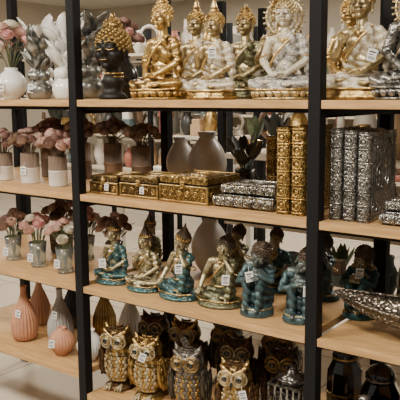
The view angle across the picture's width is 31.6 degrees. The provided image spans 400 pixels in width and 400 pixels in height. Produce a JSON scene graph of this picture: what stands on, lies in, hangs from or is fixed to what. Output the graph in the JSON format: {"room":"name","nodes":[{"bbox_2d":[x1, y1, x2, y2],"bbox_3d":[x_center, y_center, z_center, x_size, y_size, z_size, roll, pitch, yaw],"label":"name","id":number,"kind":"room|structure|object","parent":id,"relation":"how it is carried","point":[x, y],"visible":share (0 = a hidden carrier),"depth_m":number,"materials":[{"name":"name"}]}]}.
{"room":"store","nodes":[
{"label":"store","id":0,"kind":"room"},
{"bbox_2d":[0,0,96,172],"bbox_3d":[-5.686,-1.348,9.247,0.100,3.200,12.000,6,11,36],"label":"wall","id":1,"kind":"structure","parent":0,"point":[32,13],"depth_m":12.58,"materials":[{"name":"beige paint"}]},
{"bbox_2d":[17,0,182,9],"bbox_3d":[-0.546,-2.531,5.818,13.000,0.100,13.000,6,11,36],"label":"ceiling","id":2,"kind":"structure","parent":0,"point":[84,4],"depth_m":12.65,"materials":[{"name":"white paint"}]},
{"bbox_2d":[0,193,399,399],"bbox_3d":[-0.518,0.730,6.323,13.000,0.100,13.000,6,11,36],"label":"floor","id":3,"kind":"structure","parent":0,"point":[20,379],"depth_m":5.33,"materials":[{"name":"tile"}]},
{"bbox_2d":[19,23,257,239],"bbox_3d":[-0.828,-0.802,8.391,3.245,2.300,0.545,6,11,36],"label":"shelf rack","id":4,"kind":"object","parent":3,"relation":"on","point":[95,165],"visible":0.17,"depth_m":7.84,"materials":[{"name":"black metal"}]},
{"bbox_2d":[52,65,176,81],"bbox_3d":[-0.892,-1.402,8.229,2.976,0.334,0.223,6,11,36],"label":"decor","id":5,"kind":"object","parent":4,"relation":"in","point":[139,69],"visible":0.02,"depth_m":8.01,"materials":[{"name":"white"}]},
{"bbox_2d":[42,110,216,135],"bbox_3d":[-0.873,-0.965,8.274,2.953,0.357,0.342,6,11,36],"label":"decor","id":6,"kind":"object","parent":4,"relation":"in","point":[190,126],"visible":0.38,"depth_m":8.01,"materials":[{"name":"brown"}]},
{"bbox_2d":[40,137,234,166],"bbox_3d":[-0.871,-0.559,8.339,3.024,0.334,0.197,6,11,36],"label":"decor","id":7,"kind":"object","parent":4,"relation":"in","point":[97,153],"visible":0.23,"depth_m":8.53,"materials":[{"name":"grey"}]},
{"bbox_2d":[53,19,226,54],"bbox_3d":[-0.884,-1.850,8.166,2.990,0.339,0.226,6,11,36],"label":"decor","id":8,"kind":"object","parent":4,"relation":"in","point":[139,47],"visible":0.12,"depth_m":7.85,"materials":[{"name":"beige ceramic"}]},
{"bbox_2d":[64,136,238,171],"bbox_3d":[-0.738,-0.598,8.545,3.028,0.346,0.269,6,11,36],"label":"decor","id":9,"kind":"object","parent":4,"relation":"in","point":[105,139],"visible":0.08,"depth_m":8.64,"materials":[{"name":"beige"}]},
{"bbox_2d":[61,111,243,135],"bbox_3d":[-0.745,-0.986,8.466,3.005,0.336,0.234,6,11,36],"label":"decor","id":10,"kind":"object","parent":4,"relation":"in","point":[177,118],"visible":0.11,"depth_m":8.04,"materials":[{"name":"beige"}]},
{"bbox_2d":[134,26,240,44],"bbox_3d":[-0.761,-1.873,8.328,2.967,0.333,0.225,6,11,35],"label":"decor","id":11,"kind":"object","parent":4,"relation":"in","point":[236,37],"visible":0.06,"depth_m":7.84,"materials":[{"name":"beige ceramic"}]},
{"bbox_2d":[65,207,253,261],"bbox_3d":[-0.382,0.310,6.279,1.600,0.740,0.800,6,11,36],"label":"display table","id":12,"kind":"object","parent":3,"relation":"on","point":[250,230],"visible":0.02,"depth_m":6.10,"materials":[{"name":"beige"}]},
{"bbox_2d":[153,166,160,170],"bbox_3d":[-0.389,-0.174,6.196,1.364,0.239,0.184,6,11,36],"label":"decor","id":13,"kind":"object","parent":12,"relation":"on","point":[155,168],"visible":0.05,"depth_m":6.18,"materials":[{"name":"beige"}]},
{"bbox_2d":[0,0,399,399],"bbox_3d":[0.112,-0.068,2.943,3.466,2.500,0.670,6,11,36],"label":"shelf rack","id":14,"kind":"object","parent":3,"relation":"on","point":[374,340],"visible":0.61,"depth_m":2.80,"materials":[{"name":"black metal"}]},
{"bbox_2d":[0,128,21,180],"bbox_3d":[-0.990,-0.230,3.523,0.183,0.260,0.186,2,9,17],"label":"vase","id":15,"kind":"object","parent":14,"relation":"on","point":[6,160],"visible":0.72,"depth_m":3.50,"materials":[{"name":"white ceramic"}]},
{"bbox_2d":[0,208,25,260],"bbox_3d":[-0.943,0.172,3.565,0.183,0.267,0.196,2,9,16],"label":"vase","id":16,"kind":"object","parent":14,"relation":"on","point":[12,250],"visible":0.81,"depth_m":3.56,"materials":[{"name":"clear glass"}]},
{"bbox_2d":[0,20,27,98],"bbox_3d":[-0.917,-0.675,3.406,0.206,0.376,0.243,6,11,36],"label":"vase","id":17,"kind":"object","parent":14,"relation":"on","point":[13,84],"visible":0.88,"depth_m":3.37,"materials":[{"name":"white ceramic"}]},
{"bbox_2d":[11,285,38,341],"bbox_3d":[-0.893,0.571,3.588,0.139,0.280,0.137,6,11,36],"label":"bottle vase","id":18,"kind":"object","parent":14,"relation":"on","point":[24,320],"visible":1,"depth_m":3.55,"materials":[{"name":"ceramic"}]},
{"bbox_2d":[7,127,44,183],"bbox_3d":[-0.811,-0.213,3.386,0.192,0.266,0.181,6,11,36],"label":"vase","id":19,"kind":"object","parent":14,"relation":"on","point":[29,161],"visible":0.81,"depth_m":3.36,"materials":[{"name":"white ceramic"}]},
{"bbox_2d":[19,23,53,98],"bbox_3d":[-0.745,-0.641,3.268,0.164,0.347,0.174,-1,9,-4],"label":"leaf sculpture","id":20,"kind":"object","parent":14,"relation":"on","point":[39,87],"visible":1,"depth_m":3.24,"materials":[{"name":"silver metal"}]},
{"bbox_2d":[16,212,57,267],"bbox_3d":[-0.785,0.193,3.430,0.185,0.264,0.196,1,9,7],"label":"vase","id":21,"kind":"object","parent":14,"relation":"on","point":[37,256],"visible":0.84,"depth_m":3.41,"materials":[{"name":"clear glass"}]},
{"bbox_2d":[17,13,56,97],"bbox_3d":[-0.823,-0.748,3.659,0.223,0.440,0.193,6,11,36],"label":"leaf sculpture","id":22,"kind":"object","parent":14,"relation":"on","point":[47,20],"visible":0.09,"depth_m":3.65,"materials":[{"name":"white ceramic"}]},
{"bbox_2d":[30,283,50,324],"bbox_3d":[-0.872,0.543,3.833,0.126,0.260,0.125,6,11,36],"label":"bottle vase","id":23,"kind":"object","parent":14,"relation":"on","point":[39,300],"visible":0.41,"depth_m":3.80,"materials":[{"name":"orange ceramic"}]},
{"bbox_2d":[33,117,63,176],"bbox_3d":[-0.768,-0.274,3.655,0.170,0.303,0.190,-8,12,-41],"label":"vase","id":24,"kind":"object","parent":14,"relation":"on","point":[55,123],"visible":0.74,"depth_m":3.62,"materials":[{"name":"brown ceramic"}]},
{"bbox_2d":[36,128,69,186],"bbox_3d":[-0.653,-0.198,3.274,0.175,0.268,0.201,-5,10,-29],"label":"vase","id":25,"kind":"object","parent":14,"relation":"on","point":[54,140],"visible":0.98,"depth_m":3.25,"materials":[{"name":"white ceramic"}]},
{"bbox_2d":[41,200,73,252],"bbox_3d":[-0.733,0.135,3.749,0.207,0.280,0.219,8,12,43],"label":"vase","id":26,"kind":"object","parent":14,"relation":"on","point":[58,209],"visible":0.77,"depth_m":3.69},
{"bbox_2d":[44,217,73,273],"bbox_3d":[-0.631,0.211,3.304,0.171,0.264,0.186,3,9,20],"label":"vase","id":27,"kind":"object","parent":14,"relation":"on","point":[64,253],"visible":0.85,"depth_m":3.28,"materials":[{"name":"clear glass"}]},
{"bbox_2d":[47,288,73,337],"bbox_3d":[-0.699,0.578,3.532,0.134,0.280,0.133,6,11,36],"label":"bottle vase","id":28,"kind":"object","parent":14,"relation":"on","point":[60,315],"visible":0.76,"depth_m":3.50,"materials":[{"name":"grey ceramic"}]},
{"bbox_2d":[48,326,75,355],"bbox_3d":[-0.661,0.674,3.386,0.128,0.135,0.128,-2,9,-8],"label":"round vase","id":29,"kind":"object","parent":14,"relation":"on","point":[62,340],"visible":1,"depth_m":3.35,"materials":[{"name":"ceramic"}]},
{"bbox_2d":[41,11,84,98],"bbox_3d":[-0.609,-0.644,3.170,0.187,0.381,0.212,-2,9,-8],"label":"leaf sculpture","id":30,"kind":"object","parent":14,"relation":"on","point":[55,34],"visible":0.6,"depth_m":3.11,"materials":[{"name":"white ceramic"}]},
{"bbox_2d":[64,290,76,328],"bbox_3d":[-0.684,0.551,3.769,0.126,0.260,0.125,6,11,36],"label":"bottle vase","id":31,"kind":"object","parent":14,"relation":"on","point":[70,297],"visible":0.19,"depth_m":3.73,"materials":[{"name":"black ceramic"}]},
{"bbox_2d":[63,117,98,178],"bbox_3d":[-0.601,-0.261,3.538,0.182,0.310,0.176,1,9,10],"label":"vase","id":32,"kind":"object","parent":14,"relation":"on","point":[89,127],"visible":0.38,"depth_m":3.51,"materials":[{"name":"brown ceramic"}]},
{"bbox_2d":[69,206,99,259],"bbox_3d":[-0.574,0.164,3.578,0.184,0.272,0.195,6,11,36],"label":"vase","id":33,"kind":"object","parent":14,"relation":"on","point":[92,216],"visible":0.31,"depth_m":3.56,"materials":[{"name":"clear glass"}]},
{"bbox_2d":[77,327,99,361],"bbox_3d":[-0.517,0.677,3.310,0.119,0.150,0.119,6,11,36],"label":"round vase","id":34,"kind":"object","parent":14,"relation":"on","point":[95,342],"visible":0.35,"depth_m":3.28,"materials":[{"name":"white ceramic"}]},
{"bbox_2d":[80,9,108,98],"bbox_3d":[-0.547,-0.710,3.466,0.244,0.420,0.219,-3,9,-19],"label":"leaf sculpture","id":35,"kind":"object","parent":14,"relation":"on","point":[92,86],"visible":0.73,"depth_m":3.42,"materials":[{"name":"silver metal"}]},
{"bbox_2d":[92,297,116,335],"bbox_3d":[-0.495,0.572,3.655,0.126,0.250,0.125,6,11,36],"label":"bottle vase","id":36,"kind":"object","parent":14,"relation":"on","point":[104,311],"visible":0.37,"depth_m":3.62,"materials":[{"name":"gold metal"}]},
{"bbox_2d":[92,117,128,172],"bbox_3d":[-0.413,-0.239,3.369,0.189,0.315,0.174,-5,10,-26],"label":"vase","id":37,"kind":"object","parent":14,"relation":"on","point":[113,162],"visible":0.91,"depth_m":3.33,"materials":[{"name":"brown ceramic"}]},
{"bbox_2d":[94,216,128,285],"bbox_3d":[-0.394,0.218,3.133,0.160,0.298,0.150,-2,9,-9],"label":"statue","id":38,"kind":"object","parent":14,"relation":"on","point":[114,273],"visible":0.99,"depth_m":3.12,"materials":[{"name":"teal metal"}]},
{"bbox_2d":[94,12,131,98],"bbox_3d":[-0.375,-0.617,3.031,0.173,0.366,0.161,-7,11,-34],"label":"bust","id":39,"kind":"object","parent":14,"relation":"on","point":[113,43],"visible":1,"depth_m":2.98,"materials":[{"name":"black ceramic"}]},
{"bbox_2d":[89,171,139,195],"bbox_3d":[-0.354,-0.076,3.082,0.165,0.079,0.223,6,11,36],"label":"metal box","id":40,"kind":"object","parent":14,"relation":"on","point":[103,183],"visible":0.69,"depth_m":3.01,"materials":[{"name":"gold metal"}]},
{"bbox_2d":[95,211,133,264],"bbox_3d":[-0.415,0.188,3.441,0.205,0.263,0.196,6,11,36],"label":"vase","id":41,"kind":"object","parent":14,"relation":"on","point":[104,222],"visible":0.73,"depth_m":3.40,"materials":[{"name":"clear glass"}]},
{"bbox_2d":[98,321,134,391],"bbox_3d":[-0.366,0.702,3.215,0.193,0.312,0.179,3,10,22],"label":"owl figurine","id":42,"kind":"object","parent":14,"relation":"on","point":[115,340],"visible":0.8,"depth_m":3.16,"materials":[{"name":"gold metal"}]},
{"bbox_2d":[118,303,140,337],"bbox_3d":[-0.351,0.583,3.548,0.126,0.260,0.125,6,11,36],"label":"bottle vase","id":43,"kind":"object","parent":14,"relation":"on","point":[130,315],"visible":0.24,"depth_m":3.51,"materials":[{"name":"white ceramic"}]},
{"bbox_2d":[116,17,144,97],"bbox_3d":[-0.371,-0.675,3.358,0.202,0.380,0.175,-4,9,-19],"label":"vase","id":44,"kind":"object","parent":14,"relation":"on","point":[130,72],"visible":0.4,"depth_m":3.33,"materials":[{"name":"black paint"}]},
{"bbox_2d":[122,123,161,171],"bbox_3d":[-0.268,-0.204,3.224,0.172,0.288,0.169,2,9,15],"label":"vase","id":45,"kind":"object","parent":14,"relation":"on","point":[140,154],"visible":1,"depth_m":3.20,"materials":[{"name":"brown ceramic"}]},
{"bbox_2d":[125,222,160,292],"bbox_3d":[-0.243,0.238,3.014,0.177,0.293,0.130,3,9,20],"label":"statue","id":46,"kind":"object","parent":14,"relation":"on","point":[143,281],"visible":0.98,"depth_m":3.00,"materials":[{"name":"brown metal"}]},
{"bbox_2d":[119,171,174,199],"bbox_3d":[-0.195,-0.064,2.965,0.210,0.089,0.223,6,11,36],"label":"metal box","id":47,"kind":"object","parent":14,"relation":"on","point":[145,185],"visible":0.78,"depth_m":2.90,"materials":[{"name":"gold metal"}]},
{"bbox_2d":[134,211,163,270],"bbox_3d":[-0.248,0.189,3.364,0.170,0.283,0.126,3,10,22],"label":"statue","id":48,"kind":"object","parent":14,"relation":"on","point":[156,246],"visible":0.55,"depth_m":3.35,"materials":[{"name":"brown metal"}]},
{"bbox_2d":[128,331,170,399],"bbox_3d":[-0.229,0.724,3.095,0.189,0.302,0.175,8,12,42],"label":"owl figurine","id":49,"kind":"object","parent":14,"relation":"on","point":[148,369],"visible":0.94,"depth_m":3.05,"materials":[{"name":"gold metal"}]},
{"bbox_2d":[138,309,169,358],"bbox_3d":[-0.209,0.675,3.382,0.193,0.312,0.179,4,10,25],"label":"owl figurine","id":50,"kind":"object","parent":14,"relation":"on","point":[155,324],"visible":0.44,"depth_m":3.32,"materials":[{"name":"brown ceramic"}]},
{"bbox_2d":[129,0,186,99],"bbox_3d":[-0.172,-0.615,2.840,0.270,0.416,0.199,4,10,27],"label":"statue","id":51,"kind":"object","parent":14,"relation":"on","point":[161,83],"visible":1,"depth_m":2.81,"materials":[{"name":"gold metal"}]},
{"bbox_2d":[155,223,197,301],"bbox_3d":[-0.088,0.241,2.897,0.146,0.320,0.199,-8,12,-42],"label":"statue","id":52,"kind":"object","parent":14,"relation":"on","point":[177,288],"visible":0.99,"depth_m":2.86,"materials":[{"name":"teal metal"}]},
{"bbox_2d":[166,136,191,171],"bbox_3d":[-0.089,-0.187,3.328,0.140,0.220,0.140,6,11,36],"label":"ceramic vase","id":53,"kind":"object","parent":14,"relation":"on","point":[178,154],"visible":0.62,"depth_m":3.27,"materials":[{"name":"beige ceramic"}]},
{"bbox_2d":[167,315,208,367],"bbox_3d":[-0.060,0.690,3.282,0.189,0.310,0.182,4,10,25],"label":"owl figurine","id":54,"kind":"object","parent":14,"relation":"on","point":[187,332],"visible":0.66,"depth_m":3.23,"materials":[{"name":"brown ceramic"}]},
{"bbox_2d":[167,342,212,399],"bbox_3d":[-0.043,0.743,2.966,0.186,0.302,0.173,3,9,19],"label":"owl figurine","id":55,"kind":"object","parent":14,"relation":"on","point":[188,378],"visible":1,"depth_m":2.91,"materials":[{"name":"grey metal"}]},
{"bbox_2d":[179,0,209,98],"bbox_3d":[-0.033,-0.669,3.092,0.267,0.444,0.196,2,9,19],"label":"statue","id":56,"kind":"object","parent":14,"relation":"on","point":[195,20],"visible":0.54,"depth_m":3.08,"materials":[{"name":"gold metal"}]},
{"bbox_2d":[159,170,238,205],"bbox_3d":[-0.002,-0.054,2.831,0.240,0.106,0.237,6,11,36],"label":"metal box","id":57,"kind":"object","parent":14,"relation":"on","point":[199,187],"visible":0.84,"depth_m":2.75,"materials":[{"name":"gold metal"}]},
{"bbox_2d":[188,131,226,171],"bbox_3d":[0.033,-0.183,3.199,0.176,0.250,0.176,6,11,36],"label":"ceramic vase","id":58,"kind":"object","parent":14,"relation":"on","point":[207,153],"visible":0.73,"depth_m":3.13,"materials":[{"name":"beige ceramic"}]},
{"bbox_2d":[191,218,225,274],"bbox_3d":[0.046,0.204,3.289,0.176,0.270,0.176,6,11,36],"label":"ceramic vase","id":59,"kind":"object","parent":14,"relation":"on","point":[205,239],"visible":0.62,"depth_m":3.23,"materials":[{"name":"beige ceramic"}]},
{"bbox_2d":[183,0,237,99],"bbox_3d":[0.047,-0.575,2.671,0.170,0.386,0.231,-8,11,-39],"label":"statue","id":60,"kind":"object","parent":14,"relation":"on","point":[216,53],"visible":1,"depth_m":2.65,"materials":[{"name":"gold metal"}]},
{"bbox_2d":[195,234,241,309],"bbox_3d":[0.075,0.272,2.790,0.197,0.289,0.147,3,9,21],"label":"statue","id":61,"kind":"object","parent":14,"relation":"on","point":[221,294],"visible":1,"depth_m":2.76,"materials":[{"name":"brown metal"}]},
{"bbox_2d":[208,324,242,383],"bbox_3d":[0.134,0.690,3.266,0.193,0.312,0.179,4,10,25],"label":"owl figurine","id":62,"kind":"object","parent":14,"relation":"on","point":[217,333],"visible":0.38,"depth_m":3.22,"materials":[{"name":"brown ceramic"}]},
{"bbox_2d":[214,357,258,399],"bbox_3d":[0.145,0.769,2.826,0.176,0.290,0.168,3,9,19],"label":"owl figurine","id":63,"kind":"object","parent":14,"relation":"on","point":[233,382],"visible":1,"depth_m":2.77,"materials":[{"name":"gold metal"}]},
{"bbox_2d":[217,332,261,389],"bbox_3d":[0.168,0.724,3.054,0.189,0.310,0.179,3,9,19],"label":"owl figurine","id":64,"kind":"object","parent":14,"relation":"on","point":[235,348],"visible":0.52,"depth_m":2.99,"materials":[{"name":"brown ceramic"}]},
{"bbox_2d":[228,223,250,286],"bbox_3d":[0.145,0.231,3.111,0.185,0.271,0.137,4,10,26],"label":"statue","id":65,"kind":"object","parent":14,"relation":"on","point":[240,250],"visible":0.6,"depth_m":3.06,"materials":[{"name":"brown metal"}]},
{"bbox_2d":[220,4,266,98],"bbox_3d":[0.174,-0.623,2.957,0.252,0.391,0.186,2,9,17],"label":"statue","id":66,"kind":"object","parent":14,"relation":"on","point":[244,51],"visible":0.69,"depth_m":2.94,"materials":[{"name":"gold metal"}]},
{"bbox_2d":[213,193,275,211],"bbox_3d":[0.214,-0.001,2.680,0.262,0.046,0.215,6,11,36],"label":"book","id":67,"kind":"object","parent":14,"relation":"on","point":[233,200],"visible":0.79,"depth_m":2.60,"materials":[{"name":"silver metal"}]},
{"bbox_2d":[220,179,276,197],"bbox_3d":[0.223,-0.045,2.676,0.235,0.040,0.180,6,11,36],"label":"book","id":68,"kind":"object","parent":67,"relation":"on","point":[248,187],"visible":0.94,"depth_m":2.63,"materials":[{"name":"silver metal"}]},
{"bbox_2d":[227,131,266,180],"bbox_3d":[0.220,-0.175,3.105,0.175,0.260,0.212,1,9,11],"label":"foliage","id":69,"kind":"object","parent":14,"relation":"on","point":[241,144],"visible":0.96,"depth_m":3.08,"materials":[{"name":"black paint"}]},
{"bbox_2d":[235,240,275,318],"bbox_3d":[0.216,0.287,2.667,0.146,0.294,0.152,-3,9,-14],"label":"statue","id":70,"kind":"object","parent":14,"relation":"on","point":[255,276],"visible":1,"depth_m":2.64,"materials":[{"name":"teal ceramic"}]},
{"bbox_2d":[266,135,276,181],"bbox_3d":[0.345,-0.146,2.942,0.056,0.250,0.215,6,11,36],"label":"book","id":71,"kind":"object","parent":14,"relation":"on","point":[271,146],"visible":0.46,"depth_m":2.85,"materials":[{"name":"gold metal"}]},
{"bbox_2d":[243,0,306,98],"bbox_3d":[0.310,-0.619,2.790,0.278,0.431,0.205,1,9,8],"label":"statue","id":72,"kind":"object","parent":14,"relation":"on","point":[273,3],"visible":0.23,"depth_m":2.81,"materials":[{"name":"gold metal"}]},
{"bbox_2d":[248,0,308,99],"bbox_3d":[0.291,-0.548,2.497,0.248,0.382,0.182,2,9,16],"label":"statue","id":73,"kind":"object","parent":14,"relation":"on","point":[286,47],"visible":0.96,"depth_m":2.48,"materials":[{"name":"white ceramic"}]},
{"bbox_2d":[268,227,291,292],"bbox_3d":[0.314,0.240,2.998,0.183,0.284,0.135,2,9,17],"label":"statue","id":74,"kind":"object","parent":14,"relation":"on","point":[279,257],"visible":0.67,"depth_m":2.98,"materials":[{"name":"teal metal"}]},
{"bbox_2d":[257,335,302,370],"bbox_3d":[0.356,0.698,3.138,0.205,0.332,0.191,3,9,19],"label":"owl figurine","id":75,"kind":"object","parent":14,"relation":"on","point":[262,350],"visible":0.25,"depth_m":3.08,"materials":[{"name":"brown ceramic"}]},
{"bbox_2d":[260,342,302,399],"bbox_3d":[0.345,0.741,2.925,0.193,0.312,0.179,3,9,19],"label":"owl figurine","id":76,"kind":"object","parent":14,"relation":"on","point":[278,359],"visible":0.56,"depth_m":2.87,"materials":[{"name":"brown ceramic"}]},
{"bbox_2d":[267,361,303,399],"bbox_3d":[0.351,0.766,2.683,0.140,0.325,0.140,6,11,36],"label":"candle lantern","id":77,"kind":"object","parent":14,"relation":"on","point":[290,386],"visible":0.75,"depth_m":2.64,"materials":[{"name":"grey metal"}]},
{"bbox_2d":[276,125,298,214],"bbox_3d":[0.349,-0.114,2.554,0.058,0.305,0.225,6,11,36],"label":"book","id":78,"kind":"object","parent":14,"relation":"on","point":[284,134],"visible":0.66,"depth_m":2.47,"materials":[{"name":"gold metal"}]},
{"bbox_2d":[278,247,305,325],"bbox_3d":[0.365,0.304,2.584,0.156,0.282,0.146,1,9,11],"label":"statue","id":79,"kind":"object","parent":14,"relation":"on","point":[294,313],"visible":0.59,"depth_m":2.56,"materials":[{"name":"teal ceramic"}]},
{"bbox_2d":[290,124,332,215],"bbox_3d":[0.397,-0.112,2.518,0.058,0.310,0.225,6,11,36],"label":"book","id":80,"kind":"object","parent":14,"relation":"on","point":[299,142],"visible":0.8,"depth_m":2.44,"materials":[{"name":"gold metal"}]},
{"bbox_2d":[322,234,339,301],"bbox_3d":[0.480,0.264,2.876,0.185,0.271,0.137,4,10,26],"label":"statue","id":81,"kind":"object","parent":14,"relation":"on","point":[329,261],"visible":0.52,"depth_m":2.83,"materials":[{"name":"teal ceramic"}]},
{"bbox_2d":[326,351,362,399],"bbox_3d":[0.596,0.715,2.907,0.156,0.354,0.156,6,11,36],"label":"glass jar","id":82,"kind":"object","parent":14,"relation":"on","point":[344,372],"visible":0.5,"depth_m":2.85,"materials":[{"name":"black glass"}]},
{"bbox_2d":[328,126,369,219],"bbox_3d":[0.514,-0.098,2.438,0.049,0.305,0.235,6,11,36],"label":"book","id":83,"kind":"object","parent":14,"relation":"on","point":[336,174],"visible":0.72,"depth_m":2.35,"materials":[{"name":"silver metal"}]},
{"bbox_2d":[327,0,378,89],"bbox_3d":[0.563,-0.612,2.690,0.265,0.444,0.196,2,9,14],"label":"statue","id":84,"kind":"object","parent":14,"relation":"on","point":[350,21],"visible":0.23,"depth_m":2.69,"materials":[{"name":"gold metal"}]},
{"bbox_2d":[326,0,392,99],"bbox_3d":[0.519,-0.534,2.327,0.230,0.401,0.215,-2,9,-9],"label":"statue","id":85,"kind":"object","parent":14,"relation":"on","point":[362,41],"visible":0.84,"depth_m":2.31,"materials":[{"name":"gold metal"}]},
{"bbox_2d":[339,244,379,320],"bbox_3d":[0.596,0.294,2.627,0.142,0.285,0.147,-1,9,0],"label":"statue","id":86,"kind":"object","parent":14,"relation":"on","point":[360,275],"visible":0.84,"depth_m":2.58,"materials":[{"name":"teal ceramic"}]},
{"bbox_2d":[342,127,382,221],"bbox_3d":[0.554,-0.091,2.409,0.049,0.301,0.235,6,11,36],"label":"book","id":87,"kind":"object","parent":14,"relation":"on","point":[351,146],"visible":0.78,"depth_m":2.32,"materials":[{"name":"silver metal"}]},
{"bbox_2d":[358,394,368,399],"bbox_3d":[0.578,0.819,2.508,0.156,0.271,0.156,6,11,36],"label":"glass jar","id":88,"kind":"object","parent":14,"relation":"on","point":[363,396],"visible":1,"depth_m":2.48,"materials":[{"name":"silver"}]},
{"bbox_2d":[334,289,399,329],"bbox_3d":[0.806,0.422,2.279,0.835,0.136,0.262,7,11,38],"label":"bowl","id":89,"kind":"object","parent":14,"relation":"on","point":[384,308],"visible":1,"depth_m":2.47,"materials":[{"name":"grey metal"}]},
{"bbox_2d":[356,129,396,222],"bbox_3d":[0.594,-0.085,2.380,0.049,0.297,0.235,6,11,36],"label":"book","id":90,"kind":"object","parent":14,"relation":"on","point":[376,163],"visible":0.97,"depth_m":2.32,"materials":[{"name":"silver metal"}]},
{"bbox_2d":[360,361,399,399],"bbox_3d":[0.695,0.751,2.725,0.166,0.337,0.166,6,11,36],"label":"glass jar","id":91,"kind":"object","parent":14,"relation":"on","point":[380,383],"visible":0.77,"depth_m":2.67,"materials":[{"name":"black glass"}]},
{"bbox_2d":[368,20,399,99],"bbox_3d":[0.668,-0.543,2.205,0.273,0.454,0.201,2,9,13],"label":"statue","id":92,"kind":"object","parent":14,"relation":"on","point":[387,83],"visible":1,"depth_m":2.23,"materials":[{"name":"silver metal"}]},
{"bbox_2d":[379,210,399,225],"bbox_3d":[0.743,0.058,2.285,0.260,0.042,0.215,6,11,36],"label":"book","id":93,"kind":"object","parent":14,"relation":"on","point":[392,217],"visible":0.99,"depth_m":2.26,"materials":[{"name":"silver metal"}]},
{"bbox_2d":[385,196,399,211],"bbox_3d":[0.746,0.016,2.282,0.240,0.038,0.185,6,11,36],"label":"book","id":94,"kind":"object","parent":93,"relation":"on","point":[394,203],"visible":1,"depth_m":2.27,"materials":[{"name":"silver metal"}]},
{"bbox_2d":[391,0,399,68],"bbox_3d":[0.750,-0.602,2.524,0.284,0.471,0.210,2,9,17],"label":"statue","id":95,"kind":"object","parent":14,"relation":"on","point":[396,2],"visible":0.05,"depth_m":2.59,"materials":[{"name":"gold metal"}]},
{"bbox_2d":[396,268,399,294],"bbox_3d":[0.821,0.307,2.748,0.110,0.220,0.110,6,11,36],"label":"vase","id":96,"kind":"object","parent":14,"relation":"on","point":[398,274],"visible":0.94,"depth_m":2.74,"materials":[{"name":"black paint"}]},
{"bbox_2d":[119,21,399,185],"bbox_3d":[1.330,-1.362,10.905,6.445,2.600,0.645,6,11,36],"label":"shelf rack","id":97,"kind":"object","parent":3,"relation":"on","point":[343,24],"visible":0.03,"depth_m":11.67,"materials":[{"name":"beige"}]},
{"bbox_2d":[143,125,268,140],"bbox_3d":[1.260,-1.041,10.874,5.977,0.375,0.247,6,11,37],"label":"decor","id":98,"kind":"object","parent":97,"relation":"in","point":[241,131],"visible":0.04,"depth_m":11.28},
{"bbox_2d":[135,27,338,60],"bbox_3d":[1.282,-2.381,10.662,6.010,0.388,0.285,6,11,36],"label":"decor","id":99,"kind":"object","parent":97,"relation":"in","point":[332,32],"visible":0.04,"depth_m":10.18,"materials":[{"name":"grey"}]},
{"bbox_2d":[155,111,376,116],"bbox_3d":[1.268,-1.481,10.804,5.990,0.365,0.262,6,11,36],"label":"decor","id":100,"kind":"object","parent":97,"relation":"in","point":[240,113],"visible":0.03,"depth_m":11.25,"materials":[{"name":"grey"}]},
{"bbox_2d":[157,148,399,181],"bbox_3d":[1.274,-0.596,10.950,6.003,0.371,0.245,6,11,36],"label":"decor","id":101,"kind":"object","parent":97,"relation":"in","point":[397,177],"visible":0.03,"depth_m":9.87,"materials":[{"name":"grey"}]},
{"bbox_2d":[217,0,399,364],"bbox_3d":[1.188,-0.131,4.268,2.265,2.200,0.545,6,11,36],"label":"shelf rack","id":102,"kind":"object","parent":3,"relation":"on","point":[221,116],"visible":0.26,"depth_m":4.66,"materials":[{"name":"black metal"}]},
{"bbox_2d":[259,112,376,137],"bbox_3d":[1.231,-0.455,4.336,2.016,0.376,0.227,6,11,36],"label":"decor","id":103,"kind":"object","parent":102,"relation":"in","point":[371,119],"visible":0.08,"depth_m":4.43,"materials":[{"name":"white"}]},
{"bbox_2d":[247,113,399,159],"bbox_3d":[1.135,-0.409,4.114,2.030,0.357,0.219,6,11,36],"label":"decor","id":104,"kind":"object","parent":102,"relation":"in","point":[271,124],"visible":0.29,"depth_m":4.52,"materials":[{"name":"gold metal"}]},
{"bbox_2d":[250,166,396,196],"bbox_3d":[1.115,0.026,4.191,2.011,0.353,0.205,6,11,36],"label":"decor","id":105,"kind":"object","parent":102,"relation":"in","point":[256,177],"visible":0.04,"depth_m":4.67,"materials":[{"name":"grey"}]},
{"bbox_2d":[250,247,397,294],"bbox_3d":[1.113,0.475,4.283,1.973,0.357,0.224,6,11,34],"label":"decor","id":106,"kind":"object","parent":102,"relation":"in","point":[340,265],"visible":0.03,"depth_m":4.39,"materials":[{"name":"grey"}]},
{"bbox_2d":[255,48,397,75],"bbox_3d":[1.166,-0.853,4.107,1.976,0.314,0.226,6,11,36],"label":"decor","id":107,"kind":"object","parent":102,"relation":"in","point":[257,73],"visible":0.02,"depth_m":4.44,"materials":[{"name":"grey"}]},
{"bbox_2d":[268,241,397,293],"bbox_3d":[1.304,0.453,4.457,1.992,0.344,0.238,6,11,36],"label":"decor","id":108,"kind":"object","parent":102,"relation":"in","point":[342,252],"visible":0.15,"depth_m":4.66,"materials":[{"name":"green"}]},
{"bbox_2d":[93,0,399,192],"bbox_3d":[2.779,-1.610,10.468,13.000,3.200,0.100,6,11,36],"label":"wall","id":109,"kind":"structure","parent":0,"point":[139,14],"depth_m":11.94,"materials":[{"name":"beige paint"}]},
{"bbox_2d":[97,169,399,195],"bbox_3d":[2.750,-0.070,10.649,12.000,0.100,0.020,6,11,36],"label":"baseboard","id":110,"kind":"structure","parent":109,"relation":"attached to","point":[98,170],"depth_m":14.11,"materials":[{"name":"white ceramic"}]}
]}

